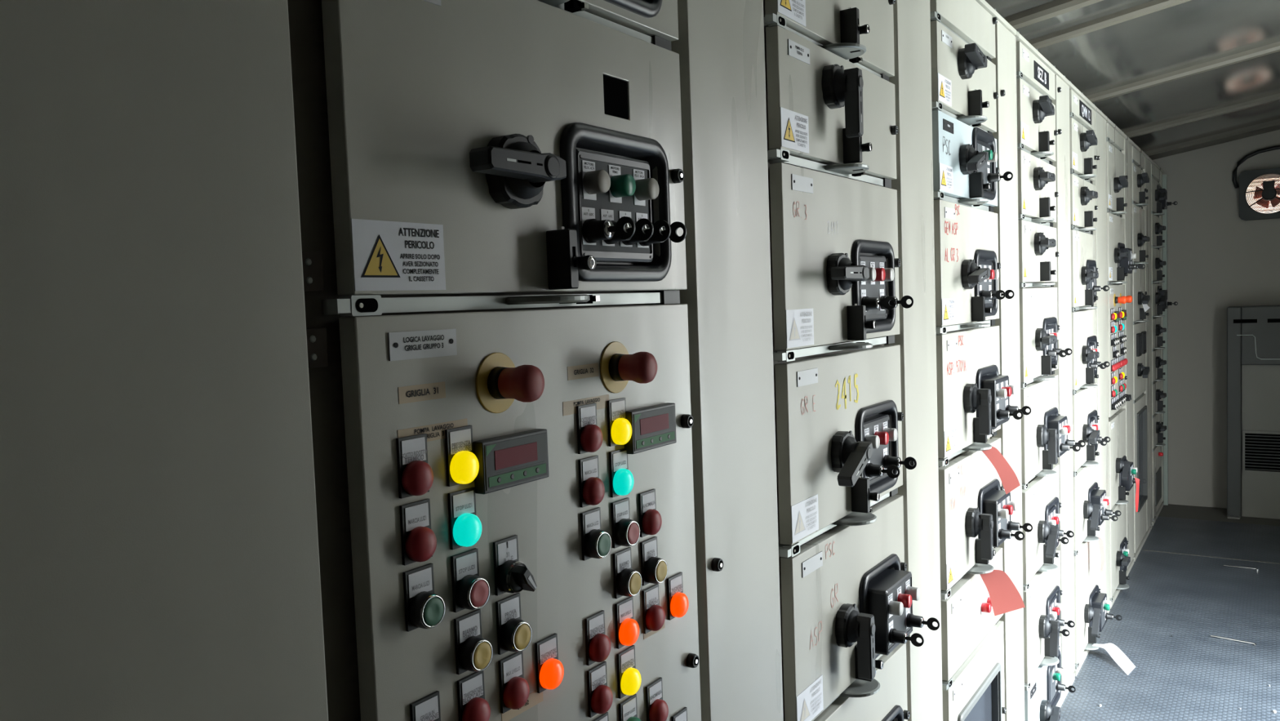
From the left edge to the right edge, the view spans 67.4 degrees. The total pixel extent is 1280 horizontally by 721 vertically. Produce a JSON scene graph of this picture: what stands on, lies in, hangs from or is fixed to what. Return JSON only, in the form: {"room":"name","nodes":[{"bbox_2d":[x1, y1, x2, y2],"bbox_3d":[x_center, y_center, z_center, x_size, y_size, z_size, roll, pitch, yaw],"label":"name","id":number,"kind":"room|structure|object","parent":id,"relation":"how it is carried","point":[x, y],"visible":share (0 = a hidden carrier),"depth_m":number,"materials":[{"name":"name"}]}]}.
{"room":"electrical room","nodes":[
{"label":"electrical room","id":0,"kind":"room"},
{"bbox_2d":[984,0,1279,151],"bbox_3d":[1.288,-1.087,2.219,2.120,0.409,8.460,0,4,34],"label":"ceiling","id":1,"kind":"structure","parent":0,"point":[1193,33],"depth_m":3.56,"materials":[{"name":"metal"}]},
{"bbox_2d":[1003,0,1103,29],"bbox_3d":[1.521,-1.085,2.570,2.120,0.371,0.060,0,4,34],"label":"ceiling beam","id":2,"kind":"structure","parent":1,"relation":"attached to","point":[1056,7],"depth_m":2.78,"materials":[{"name":"grey metal"}]},
{"bbox_2d":[1027,0,1191,48],"bbox_3d":[1.704,-1.111,2.844,2.120,0.364,0.050,0,4,34],"label":"ceiling beam","id":3,"kind":"structure","parent":1,"relation":"attached to","point":[1154,6],"depth_m":3.00,"materials":[{"name":"grey metal"}]},
{"bbox_2d":[1085,41,1279,102],"bbox_3d":[2.323,-1.186,3.774,2.120,0.369,0.050,0,4,34],"label":"ceiling beam","id":4,"kind":"structure","parent":1,"relation":"attached to","point":[1273,47],"depth_m":3.84,"materials":[{"name":"grey metal"}]},
{"bbox_2d":[1124,93,1279,138],"bbox_3d":[2.997,-1.270,4.787,2.120,0.369,0.050,0,4,34],"label":"ceiling beam","id":5,"kind":"structure","parent":1,"relation":"attached to","point":[1273,98],"depth_m":4.86,"materials":[{"name":"grey metal"}]},
{"bbox_2d":[1144,119,1279,159],"bbox_3d":[3.550,-1.340,5.617,2.120,0.369,0.240,0,4,34],"label":"ceiling beam","id":6,"kind":"structure","parent":1,"relation":"attached to","point":[1274,125],"depth_m":5.65,"materials":[{"name":"grey metal"}]},
{"bbox_2d":[1059,515,1279,720],"bbox_3d":[1.262,1.248,2.190,2.120,0.060,8.060,0,4,34],"label":"floor","id":7,"kind":"structure","parent":0,"point":[1191,674],"depth_m":3.82,"materials":[{"name":"rubber"}]},
{"bbox_2d":[0,0,328,720],"bbox_3d":[-0.693,0.336,0.554,0.574,2.095,0.808,0,4,34],"label":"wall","id":8,"kind":"structure","parent":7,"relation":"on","point":[159,551],"depth_m":0.61,"materials":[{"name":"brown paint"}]},
{"bbox_2d":[287,0,783,720],"bbox_3d":[-0.229,0.273,1.200,0.630,2.111,0.784,0,4,34],"label":"tall cabinet","id":9,"kind":"object","parent":7,"relation":"on","point":[720,47],"depth_m":0.93,"materials":[{"name":"grey metal"}]},
{"bbox_2d":[395,433,433,498],"bbox_3d":[-0.183,0.087,0.793,0.016,0.050,0.031,0,4,34],"label":"lamp","id":10,"kind":"object","parent":9,"relation":"on","point":[414,451],"depth_m":0.79,"materials":[{"name":"red plastic"}]},
{"bbox_2d":[399,497,436,564],"bbox_3d":[-0.181,0.143,0.797,0.016,0.050,0.031,0,4,34],"label":"lamp","id":11,"kind":"object","parent":9,"relation":"on","point":[417,516],"depth_m":0.79,"materials":[{"name":"red plastic"}]},
{"bbox_2d":[409,690,440,720],"bbox_3d":[-0.175,0.309,0.807,0.016,0.050,0.031,0,4,34],"label":"lamp","id":12,"kind":"object","parent":9,"relation":"on","point":[424,705],"depth_m":0.81,"materials":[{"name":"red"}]},
{"bbox_2d":[444,425,479,486],"bbox_3d":[-0.153,0.083,0.839,0.016,0.050,0.031,0,4,34],"label":"lamp","id":13,"kind":"object","parent":9,"relation":"on","point":[461,442],"depth_m":0.83,"materials":[{"name":"yellow plastic"}]},
{"bbox_2d":[447,486,481,549],"bbox_3d":[-0.151,0.139,0.842,0.016,0.050,0.031,0,4,34],"label":"lamp","id":14,"kind":"object","parent":9,"relation":"on","point":[464,503],"depth_m":0.84,"materials":[{"name":"teal plastic"}]},
{"bbox_2d":[457,670,490,720],"bbox_3d":[-0.145,0.305,0.852,0.016,0.050,0.031,0,4,34],"label":"lamp","id":15,"kind":"object","parent":9,"relation":"on","point":[473,686],"depth_m":0.85,"materials":[{"name":"red plastic"}]},
{"bbox_2d":[497,650,529,713],"bbox_3d":[-0.115,0.301,0.897,0.016,0.050,0.031,0,4,34],"label":"lamp","id":16,"kind":"object","parent":9,"relation":"attached to","point":[513,666],"depth_m":0.89,"materials":[{"name":"red plastic"}]},
{"bbox_2d":[493,534,537,595],"bbox_3d":[-0.113,0.191,0.887,0.030,0.050,0.031,0,4,34],"label":"switch","id":17,"kind":"object","parent":9,"relation":"attached to","point":[511,575],"depth_m":0.88,"materials":[{"name":"black plastic"}]},
{"bbox_2d":[534,632,564,693],"bbox_3d":[-0.086,0.297,0.941,0.016,0.050,0.031,0,4,34],"label":"lamp","id":18,"kind":"object","parent":9,"relation":"attached to","point":[548,646],"depth_m":0.94,"materials":[{"name":"orange plastic"}]},
{"bbox_2d":[576,403,602,453],"bbox_3d":[-0.050,0.070,0.994,0.016,0.050,0.031,0,4,34],"label":"lamp","id":19,"kind":"object","parent":9,"relation":"on","point":[588,415],"depth_m":0.99,"materials":[{"name":"red plastic"}]},
{"bbox_2d":[577,455,604,507],"bbox_3d":[-0.048,0.126,0.998,0.016,0.050,0.031,0,4,34],"label":"lamp","id":20,"kind":"object","parent":9,"relation":"on","point":[591,488],"depth_m":0.99,"materials":[{"name":"red plastic"}]},
{"bbox_2d":[584,609,610,665],"bbox_3d":[-0.042,0.292,1.008,0.016,0.050,0.031,0,4,34],"label":"lamp","id":21,"kind":"object","parent":9,"relation":"on","point":[597,622],"depth_m":1.00,"materials":[{"name":"red plastic"}]},
{"bbox_2d":[581,206,614,244],"bbox_3d":[-0.042,-0.140,0.990,0.028,0.038,0.025,0,4,34],"label":"switch","id":22,"kind":"object","parent":9,"relation":"attached to","point":[595,230],"depth_m":0.99,"materials":[{"name":"black plastic"}]},
{"bbox_2d":[586,661,613,717],"bbox_3d":[-0.040,0.347,1.011,0.016,0.050,0.031,0,4,34],"label":"lamp","id":23,"kind":"object","parent":9,"relation":"on","point":[599,679],"depth_m":1.01,"materials":[{"name":"red plastic"}]},
{"bbox_2d":[591,711,608,720],"bbox_3d":[-0.037,0.403,1.014,0.016,0.050,0.031,0,4,34],"label":"lamp","id":24,"kind":"object","parent":9,"relation":"on","point":[596,716],"depth_m":1.02,"materials":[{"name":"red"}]},
{"bbox_2d":[600,208,631,246],"bbox_3d":[-0.023,-0.142,1.018,0.028,0.038,0.025,0,4,34],"label":"switch","id":25,"kind":"object","parent":9,"relation":"attached to","point":[613,215],"depth_m":1.02,"materials":[{"name":"black plastic"}]},
{"bbox_2d":[607,397,631,446],"bbox_3d":[-0.019,0.067,1.040,0.016,0.050,0.031,0,4,34],"label":"lamp","id":26,"kind":"object","parent":9,"relation":"on","point":[619,411],"depth_m":1.03,"materials":[{"name":"yellow plastic"}]},
{"bbox_2d":[608,448,634,497],"bbox_3d":[-0.017,0.122,1.043,0.016,0.050,0.031,0,4,34],"label":"lamp","id":27,"kind":"object","parent":9,"relation":"on","point":[621,481],"depth_m":1.04,"materials":[{"name":"teal plastic"}]},
{"bbox_2d":[614,595,639,648],"bbox_3d":[-0.011,0.288,1.053,0.016,0.050,0.031,0,4,34],"label":"lamp","id":28,"kind":"object","parent":9,"relation":"on","point":[626,612],"depth_m":1.05,"materials":[{"name":"orange plastic"}]},
{"bbox_2d":[616,644,641,698],"bbox_3d":[-0.009,0.344,1.056,0.016,0.050,0.031,0,4,34],"label":"lamp","id":29,"kind":"object","parent":9,"relation":"on","point":[628,679],"depth_m":1.05,"materials":[{"name":"yellow plastic"}]},
{"bbox_2d":[618,693,640,720],"bbox_3d":[-0.007,0.399,1.059,0.016,0.050,0.031,0,4,34],"label":"lamp","id":30,"kind":"object","parent":9,"relation":"on","point":[629,704],"depth_m":1.06,"materials":[{"name":"teal plastic"}]},
{"bbox_2d":[618,210,649,247],"bbox_3d":[-0.005,-0.144,1.046,0.028,0.038,0.025,0,4,34],"label":"switch","id":31,"kind":"object","parent":9,"relation":"attached to","point":[634,242],"depth_m":1.05,"materials":[{"name":"black plastic"}]},
{"bbox_2d":[638,488,662,537],"bbox_3d":[0.014,0.174,1.091,0.016,0.050,0.031,0,4,34],"label":"lamp","id":32,"kind":"object","parent":9,"relation":"on","point":[650,520],"depth_m":1.09,"materials":[{"name":"red plastic"}]},
{"bbox_2d":[635,212,666,248],"bbox_3d":[0.014,-0.146,1.073,0.028,0.038,0.025,0,4,34],"label":"switch","id":33,"kind":"object","parent":9,"relation":"attached to","point":[648,244],"depth_m":1.07,"materials":[{"name":"black plastic"}]},
{"bbox_2d":[641,583,665,633],"bbox_3d":[0.018,0.284,1.097,0.016,0.050,0.031,0,4,34],"label":"lamp","id":34,"kind":"object","parent":9,"relation":"attached to","point":[653,615],"depth_m":1.09,"materials":[{"name":"red plastic"}]},
{"bbox_2d":[645,676,668,720],"bbox_3d":[0.022,0.395,1.104,0.016,0.050,0.031,0,4,34],"label":"lamp","id":35,"kind":"object","parent":9,"relation":"on","point":[656,706],"depth_m":1.10,"materials":[{"name":"red plastic"}]},
{"bbox_2d":[666,571,688,619],"bbox_3d":[0.048,0.281,1.141,0.016,0.050,0.031,0,4,34],"label":"lamp","id":36,"kind":"object","parent":9,"relation":"attached to","point":[677,603],"depth_m":1.14,"materials":[{"name":"orange plastic"}]},
{"bbox_2d":[763,0,942,720],"bbox_3d":[0.220,0.218,1.841,0.666,2.111,0.781,0,4,34],"label":"tall cabinet","id":37,"kind":"object","parent":7,"relation":"on","point":[912,79],"depth_m":1.60,"materials":[{"name":"grey metal"}]},
{"bbox_2d":[860,288,879,311],"bbox_3d":[0.398,-0.103,1.651,0.028,0.038,0.025,0,4,34],"label":"switch","id":38,"kind":"object","parent":37,"relation":"attached to","point":[870,303],"depth_m":1.65,"materials":[{"name":"black plastic"}]},
{"bbox_2d":[864,461,884,477],"bbox_3d":[0.408,0.186,1.668,0.028,0.038,0.025,0,4,34],"label":"switch","id":39,"kind":"object","parent":37,"relation":"attached to","point":[871,469],"depth_m":1.66,"materials":[{"name":"black"}]},
{"bbox_2d":[879,288,897,310],"bbox_3d":[0.449,-0.110,1.727,0.028,0.038,0.025,0,4,34],"label":"switch","id":40,"kind":"object","parent":37,"relation":"attached to","point":[882,292],"depth_m":1.73,"materials":[{"name":"black plastic"}]},
{"bbox_2d":[882,447,901,469],"bbox_3d":[0.459,0.179,1.744,0.028,0.038,0.025,0,4,34],"label":"switch","id":41,"kind":"object","parent":37,"relation":"attached to","point":[887,460],"depth_m":1.74,"materials":[{"name":"black"}]},
{"bbox_2d":[888,619,907,644],"bbox_3d":[0.449,0.474,1.665,0.028,0.038,0.025,0,4,34],"label":"switch","id":42,"kind":"object","parent":37,"relation":"attached to","point":[895,636],"depth_m":1.66,"materials":[{"name":"black"}]},
{"bbox_2d":[905,607,924,628],"bbox_3d":[0.500,0.468,1.742,0.028,0.038,0.025,0,4,34],"label":"switch","id":43,"kind":"object","parent":37,"relation":"attached to","point":[911,620],"depth_m":1.74,"materials":[{"name":"black"}]},
{"bbox_2d":[929,0,1032,720],"bbox_3d":[0.653,0.164,2.493,0.666,2.111,0.784,0,4,34],"label":"tall cabinet","id":44,"kind":"object","parent":7,"relation":"on","point":[1005,61],"depth_m":2.27,"materials":[{"name":"grey metal"}]},
{"bbox_2d":[936,325,1031,466],"bbox_3d":[0.811,0.071,2.242,0.128,0.284,0.545,0,4,34],"label":"drawer unit","id":45,"kind":"object","parent":44,"relation":"on","point":[973,395],"visible":0.98,"depth_m":2.20,"materials":[{"name":"grey paint"}]},
{"bbox_2d":[979,284,992,299],"bbox_3d":[0.831,-0.162,2.301,0.028,0.038,0.025,0,4,34],"label":"switch","id":46,"kind":"object","parent":44,"relation":"attached to","point":[988,295],"depth_m":2.29,"materials":[{"name":"black plastic"}]},
{"bbox_2d":[980,595,991,613],"bbox_3d":[0.843,0.596,2.333,0.020,0.038,0.024,0,4,34],"label":"lamp","id":47,"kind":"object","parent":44,"relation":"attached to","point":[984,606],"depth_m":2.33,"materials":[{"name":"red plastic"}]},
{"bbox_2d":[986,591,991,605],"bbox_3d":[0.875,0.594,2.381,0.020,0.038,0.024,0,4,34],"label":"lamp","id":48,"kind":"object","parent":44,"relation":"attached to","point":[988,600],"depth_m":2.38,"materials":[{"name":"red plastic"}]},
{"bbox_2d":[986,167,1000,183],"bbox_3d":[0.872,-0.455,2.362,0.028,0.038,0.025,0,4,34],"label":"switch","id":49,"kind":"object","parent":44,"relation":"attached to","point":[994,177],"depth_m":2.36,"materials":[{"name":"black"}]},
{"bbox_2d":[988,284,1002,300],"bbox_3d":[0.881,-0.168,2.377,0.028,0.038,0.025,0,4,34],"label":"switch","id":50,"kind":"object","parent":44,"relation":"attached to","point":[990,286],"depth_m":2.37,"materials":[{"name":"black plastic"}]},
{"bbox_2d":[982,446,1020,493],"bbox_3d":[0.834,0.256,2.233,0.092,0.107,0.025,0,4,34],"label":"tag","id":51,"kind":"object","parent":44,"relation":"hanging from","point":[1009,479],"visible":1,"depth_m":2.23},
{"bbox_2d":[979,568,1025,615],"bbox_3d":[0.850,0.546,2.255,0.102,0.106,0.020,-1,4,16],"label":"tag","id":52,"kind":"object","parent":44,"relation":"hanging from","point":[1005,597],"visible":1,"depth_m":2.25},
{"bbox_2d":[995,403,1009,420],"bbox_3d":[0.871,0.124,2.298,0.028,0.038,0.025,0,4,34],"label":"switch","id":53,"kind":"object","parent":44,"relation":"attached to","point":[1000,414],"depth_m":2.29,"materials":[{"name":"black"}]},
{"bbox_2d":[997,522,1011,540],"bbox_3d":[0.881,0.414,2.315,0.028,0.038,0.025,0,4,34],"label":"switch","id":54,"kind":"object","parent":44,"relation":"attached to","point":[1006,534],"depth_m":2.31,"materials":[{"name":"black"}]},
{"bbox_2d":[1004,399,1018,413],"bbox_3d":[0.922,0.117,2.374,0.028,0.038,0.025,0,4,34],"label":"switch","id":55,"kind":"object","parent":44,"relation":"attached to","point":[1011,408],"depth_m":2.37,"materials":[{"name":"black"}]},
{"bbox_2d":[1006,515,1020,530],"bbox_3d":[0.932,0.408,2.391,0.028,0.038,0.025,0,4,34],"label":"switch","id":56,"kind":"object","parent":44,"relation":"attached to","point":[1011,525],"depth_m":2.39,"materials":[{"name":"black"}]},
{"bbox_2d":[1015,31,1075,720],"bbox_3d":[1.079,0.109,3.164,0.631,2.111,0.804,0,4,34],"label":"tall cabinet","id":57,"kind":"object","parent":7,"relation":"on","point":[1062,163],"depth_m":2.92,"materials":[{"name":"grey metal"}]},
{"bbox_2d":[1046,345,1056,356],"bbox_3d":[1.272,-0.026,2.965,0.028,0.038,0.025,0,4,34],"label":"switch","id":58,"kind":"object","parent":57,"relation":"attached to","point":[1053,353],"depth_m":2.96,"materials":[{"name":"silver metal"}]},
{"bbox_2d":[1020,374,1085,489],"bbox_3d":[1.253,0.209,2.906,0.127,0.286,0.545,0,4,34],"label":"drawer unit","id":59,"kind":"object","parent":57,"relation":"on","point":[1044,431],"visible":1,"depth_m":2.87,"materials":[{"name":"grey paint"}]},
{"bbox_2d":[1051,343,1062,355],"bbox_3d":[1.323,-0.033,3.041,0.028,0.038,0.025,0,4,34],"label":"switch","id":60,"kind":"object","parent":57,"relation":"attached to","point":[1053,348],"depth_m":3.04,"materials":[{"name":"silver metal"}]},
{"bbox_2d":[1054,617,1065,626],"bbox_3d":[1.355,0.839,3.093,0.028,0.038,0.025,0,4,34],"label":"switch","id":61,"kind":"object","parent":57,"relation":"attached to","point":[1062,622],"depth_m":3.08,"materials":[{"name":"silver metal"}]},
{"bbox_2d":[1055,680,1066,691],"bbox_3d":[1.363,1.052,3.107,0.028,0.038,0.025,0,4,34],"label":"switch","id":62,"kind":"object","parent":57,"relation":"attached to","point":[1059,686],"depth_m":3.10,"materials":[{"name":"silver metal"}]},
{"bbox_2d":[1059,438,1070,451],"bbox_3d":[1.312,0.263,2.962,0.028,0.038,0.025,0,4,34],"label":"switch","id":63,"kind":"object","parent":57,"relation":"attached to","point":[1063,446],"depth_m":2.96,"materials":[{"name":"silver metal"}]},
{"bbox_2d":[1064,435,1075,446],"bbox_3d":[1.363,0.257,3.038,0.028,0.038,0.025,0,4,34],"label":"switch","id":64,"kind":"object","parent":57,"relation":"attached to","point":[1071,442],"depth_m":3.03,"materials":[{"name":"silver metal"}]},
{"bbox_2d":[1068,80,1121,675],"bbox_3d":[1.552,0.051,3.843,0.666,2.111,0.852,0,4,34],"label":"tall cabinet","id":65,"kind":"object","parent":7,"relation":"on","point":[1100,183],"depth_m":3.59,"materials":[{"name":"grey metal"}]},
{"bbox_2d":[1089,362,1097,368],"bbox_3d":[1.721,0.015,3.640,0.028,0.038,0.025,0,4,34],"label":"switch","id":66,"kind":"object","parent":65,"relation":"attached to","point":[1092,365],"depth_m":3.63,"materials":[{"name":"white"}]},
{"bbox_2d":[1092,282,1101,292],"bbox_3d":[1.763,-0.282,3.701,0.028,0.038,0.025,0,4,34],"label":"switch","id":67,"kind":"object","parent":65,"relation":"attached to","point":[1096,288],"depth_m":3.69,"materials":[{"name":"white"}]},
{"bbox_2d":[1093,359,1101,364],"bbox_3d":[1.772,0.009,3.716,0.028,0.038,0.025,0,4,34],"label":"switch","id":68,"kind":"object","parent":65,"relation":"attached to","point":[1094,362],"depth_m":3.71,"materials":[{"name":"white"}]},
{"bbox_2d":[1097,537,1104,572],"bbox_3d":[1.729,0.734,3.624,0.043,0.129,0.030,0,4,34],"label":"tag","id":69,"kind":"object","parent":65,"relation":"hanging from","point":[1100,541],"visible":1,"depth_m":3.62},
{"bbox_2d":[1100,510,1109,520],"bbox_3d":[1.772,0.592,3.654,0.028,0.038,0.025,0,4,34],"label":"switch","id":70,"kind":"object","parent":65,"relation":"attached to","point":[1103,517],"depth_m":3.65,"materials":[{"name":"white metal"}]},
{"bbox_2d":[1104,506,1112,515],"bbox_3d":[1.823,0.586,3.730,0.028,0.038,0.025,0,4,34],"label":"switch","id":71,"kind":"object","parent":65,"relation":"attached to","point":[1108,512],"depth_m":3.72,"materials":[{"name":"white metal"}]},
{"bbox_2d":[1105,609,1113,619],"bbox_3d":[1.839,0.997,3.756,0.028,0.038,0.025,0,4,34],"label":"switch","id":72,"kind":"object","parent":65,"relation":"attached to","point":[1108,615],"depth_m":3.75,"materials":[{"name":"white metal"}]},
{"bbox_2d":[1092,642,1135,675],"bbox_3d":[1.767,1.095,3.545,0.083,0.044,0.223,-3,3,-9],"label":"tag","id":73,"kind":"object","parent":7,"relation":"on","point":[1121,659],"visible":1,"depth_m":3.55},
{"bbox_2d":[1106,115,1146,608],"bbox_3d":[2.020,-0.007,4.545,0.667,2.111,0.834,0,4,34],"label":"tall cabinet","id":74,"kind":"object","parent":7,"relation":"on","point":[1126,152],"depth_m":4.32,"materials":[{"name":"grey metal"}]},
{"bbox_2d":[1110,321,1115,333],"bbox_3d":[2.038,-0.143,4.130,0.016,0.050,0.031,0,4,34],"label":"lamp","id":75,"kind":"object","parent":74,"relation":"on","point":[1112,328],"depth_m":4.12,"materials":[{"name":"red plastic"}]},
{"bbox_2d":[1110,308,1115,319],"bbox_3d":[2.036,-0.199,4.127,0.016,0.050,0.031,0,4,34],"label":"lamp","id":76,"kind":"object","parent":74,"relation":"on","point":[1112,315],"depth_m":4.12,"materials":[{"name":"red plastic"}]},
{"bbox_2d":[1111,360,1115,371],"bbox_3d":[2.044,0.023,4.140,0.016,0.050,0.031,0,4,34],"label":"lamp","id":77,"kind":"object","parent":74,"relation":"on","point":[1113,367],"depth_m":4.13,"materials":[{"name":"red plastic"}]},
{"bbox_2d":[1111,385,1115,397],"bbox_3d":[2.048,0.134,4.147,0.016,0.050,0.031,0,4,34],"label":"lamp","id":78,"kind":"object","parent":74,"relation":"on","point":[1113,393],"depth_m":4.14,"materials":[{"name":"red plastic"}]},
{"bbox_2d":[1111,372,1115,384],"bbox_3d":[2.046,0.078,4.143,0.016,0.050,0.031,0,4,34],"label":"lamp","id":79,"kind":"object","parent":74,"relation":"on","point":[1113,380],"depth_m":4.13,"materials":[{"name":"red plastic"}]},
{"bbox_2d":[1112,320,1116,332],"bbox_3d":[2.069,-0.147,4.176,0.016,0.050,0.031,0,4,34],"label":"lamp","id":80,"kind":"object","parent":74,"relation":"on","point":[1113,322],"depth_m":4.17,"materials":[{"name":"red"}]},
{"bbox_2d":[1112,359,1117,370],"bbox_3d":[2.075,0.019,4.186,0.016,0.050,0.031,0,4,34],"label":"lamp","id":81,"kind":"object","parent":74,"relation":"on","point":[1115,365],"depth_m":4.18,"materials":[{"name":"red plastic"}]},
{"bbox_2d":[1112,384,1117,395],"bbox_3d":[2.079,0.130,4.192,0.016,0.050,0.031,0,4,34],"label":"lamp","id":82,"kind":"object","parent":74,"relation":"on","point":[1113,385],"depth_m":4.18,"materials":[{"name":"red plastic"}]},
{"bbox_2d":[1112,371,1117,382],"bbox_3d":[2.077,0.074,4.189,0.016,0.050,0.031,0,4,34],"label":"lamp","id":83,"kind":"object","parent":74,"relation":"on","point":[1113,376],"depth_m":4.18,"materials":[{"name":"yellow plastic"}]},
{"bbox_2d":[1114,358,1119,369],"bbox_3d":[2.104,0.015,4.231,0.016,0.050,0.031,0,4,34],"label":"lamp","id":84,"kind":"object","parent":74,"relation":"attached to","point":[1115,359],"depth_m":4.22,"materials":[{"name":"red"}]},
{"bbox_2d":[1118,306,1122,318],"bbox_3d":[2.170,-0.215,4.328,0.016,0.050,0.031,0,4,34],"label":"lamp","id":85,"kind":"object","parent":74,"relation":"on","point":[1120,313],"depth_m":4.32,"materials":[{"name":"red"}]},
{"bbox_2d":[1118,355,1123,367],"bbox_3d":[2.178,0.006,4.341,0.016,0.050,0.031,0,4,34],"label":"lamp","id":86,"kind":"object","parent":74,"relation":"on","point":[1119,361],"depth_m":4.33,"materials":[{"name":"red"}]},
{"bbox_2d":[1118,368,1123,379],"bbox_3d":[2.180,0.061,4.344,0.016,0.050,0.031,0,4,34],"label":"lamp","id":87,"kind":"object","parent":74,"relation":"on","point":[1120,375],"depth_m":4.34,"materials":[{"name":"red"}]},
{"bbox_2d":[1118,319,1123,330],"bbox_3d":[2.172,-0.160,4.331,0.016,0.050,0.031,0,4,34],"label":"lamp","id":88,"kind":"object","parent":74,"relation":"on","point":[1120,326],"depth_m":4.32,"materials":[{"name":"red"}]},
{"bbox_2d":[1119,380,1123,391],"bbox_3d":[2.182,0.117,4.348,0.016,0.050,0.031,0,4,34],"label":"lamp","id":89,"kind":"object","parent":74,"relation":"on","point":[1121,388],"depth_m":4.34,"materials":[{"name":"red"}]},
{"bbox_2d":[1122,390,1129,400],"bbox_3d":[2.250,0.165,4.437,0.030,0.050,0.031,0,4,34],"label":"switch","id":90,"kind":"object","parent":74,"relation":"attached to","point":[1127,397],"depth_m":4.43,"materials":[{"name":"black plastic"}]},
{"bbox_2d":[1124,389,1131,399],"bbox_3d":[2.279,0.161,4.481,0.030,0.050,0.031,0,4,34],"label":"switch","id":91,"kind":"object","parent":74,"relation":"attached to","point":[1125,393],"depth_m":4.47,"materials":[{"name":"black plastic"}]},
{"bbox_2d":[1128,261,1135,270],"bbox_3d":[2.209,-0.427,4.306,0.028,0.038,0.025,0,4,34],"label":"switch","id":92,"kind":"object","parent":74,"relation":"attached to","point":[1130,266],"depth_m":4.30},
{"bbox_2d":[1134,477,1139,511],"bbox_3d":[2.215,0.597,4.272,0.020,0.157,0.005,-2,3,-6],"label":"tag","id":93,"kind":"object","parent":74,"relation":"hanging from","point":[1137,480],"visible":1,"depth_m":4.27,"materials":[{"name":"red plastic"}]},
{"bbox_2d":[1131,139,1152,561],"bbox_3d":[2.468,-0.066,5.258,0.623,2.111,0.851,0,4,34],"label":"tall cabinet","id":94,"kind":"object","parent":7,"relation":"on","point":[1147,169],"depth_m":5.05,"materials":[{"name":"grey metal"}]},
{"bbox_2d":[1137,363,1150,377],"bbox_3d":[2.573,0.051,4.901,0.053,0.070,0.114,0,4,34],"label":"switch","id":95,"kind":"object","parent":94,"relation":"attached to","point":[1142,371],"depth_m":4.90,"materials":[{"name":"grey plastic"}]},
{"bbox_2d":[1150,160,1166,525],"bbox_3d":[2.881,-0.117,5.878,0.623,2.111,0.638,0,4,34],"label":"tall cabinet","id":96,"kind":"object","parent":7,"relation":"on","point":[1153,162],"depth_m":5.66,"materials":[{"name":"grey metal"}]},
{"bbox_2d":[1155,466,1161,506],"bbox_3d":[3.115,0.754,5.762,0.006,0.190,0.300,0,4,34],"label":"vent","id":97,"kind":"object","parent":96,"relation":"attached to","point":[1158,469],"depth_m":5.75,"materials":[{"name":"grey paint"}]},
{"bbox_2d":[1151,177,1177,217],"bbox_3d":[3.070,-0.955,5.631,0.127,0.206,0.543,0,4,34],"label":"drawer unit","id":98,"kind":"object","parent":96,"relation":"on","point":[1159,202],"visible":0.9,"depth_m":5.61,"materials":[{"name":"grey paint"}]},
{"bbox_2d":[1151,283,1177,319],"bbox_3d":[3.091,-0.354,5.667,0.127,0.202,0.543,0,4,34],"label":"drawer unit","id":99,"kind":"object","parent":96,"relation":"on","point":[1160,303],"visible":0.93,"depth_m":5.65,"materials":[{"name":"grey paint"}]},
{"bbox_2d":[1162,174,1168,505],"bbox_3d":[3.294,-0.120,6.012,0.022,2.070,0.032,0,4,34],"label":"trim","id":100,"kind":"structure","parent":96,"relation":"attached to","point":[1164,176],"depth_m":6.01,"materials":[{"name":"grey"}]},
{"bbox_2d":[1142,549,1279,564],"bbox_3d":[3.270,0.999,4.639,1.490,0.001,0.012,0,4,34],"label":"joint","id":101,"kind":"object","parent":7,"relation":"on","point":[1143,549],"visible":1,"depth_m":4.88,"materials":[{"name":"grey metal"}]},
{"bbox_2d":[1210,635,1256,645],"bbox_3d":[2.306,1.085,3.723,0.021,0.006,0.158,-5,5,-42],"label":"metal rod","id":102,"kind":"object","parent":7,"relation":"on","point":[1214,636],"visible":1,"depth_m":3.72,"materials":[{"name":"silver metal"}]},
{"bbox_2d":[1223,564,1257,570],"bbox_3d":[2.922,1.007,4.663,0.144,0.006,0.022,0,4,34],"label":"metal rod","id":103,"kind":"object","parent":7,"relation":"on","point":[1224,565],"visible":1,"depth_m":4.67,"materials":[{"name":"silver metal"}]},
{"bbox_2d":[1152,129,1279,508],"bbox_3d":[3.680,-0.358,5.817,2.120,2.660,0.060,0,4,34],"label":"wall","id":104,"kind":"structure","parent":0,"point":[1218,260],"depth_m":5.92,"materials":[{"name":"grey paint"}]},
{"bbox_2d":[1231,145,1279,188],"bbox_3d":[3.950,-1.152,5.508,0.933,0.240,0.037,0,4,34],"label":"cable conduit","id":105,"kind":"object","parent":104,"relation":"attached to","point":[1277,147],"visible":1,"depth_m":5.71,"materials":[{"name":"black plastic"}]},
{"bbox_2d":[1239,167,1279,220],"bbox_3d":[3.726,-0.985,5.678,0.300,0.292,0.134,0,4,34],"label":"wall fan","id":106,"kind":"object","parent":104,"relation":"attached to","point":[1259,190],"visible":1,"depth_m":5.68,"materials":[{"name":"grey metal"}]},
{"bbox_2d":[1158,503,1279,525],"bbox_3d":[3.614,0.954,5.724,2.120,0.058,0.450,0,4,34],"label":"floor edge","id":107,"kind":"structure","parent":0,"point":[1213,513],"depth_m":5.78,"materials":[{"name":"grey metal"}]},
{"bbox_2d":[1226,304,1279,519],"bbox_3d":[3.859,0.302,5.533,0.800,1.245,0.295,0,4,34],"label":"cabinet","id":108,"kind":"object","parent":107,"relation":"on","point":[1253,331],"depth_m":5.62,"materials":[{"name":"grey metal"}]},
{"bbox_2d":[1244,432,1279,471],"bbox_3d":[3.782,0.538,5.528,0.498,0.220,0.012,0,4,34],"label":"air vent","id":109,"kind":"object","parent":108,"relation":"in","point":[1262,450],"depth_m":5.62,"materials":[{"name":"black metal"}]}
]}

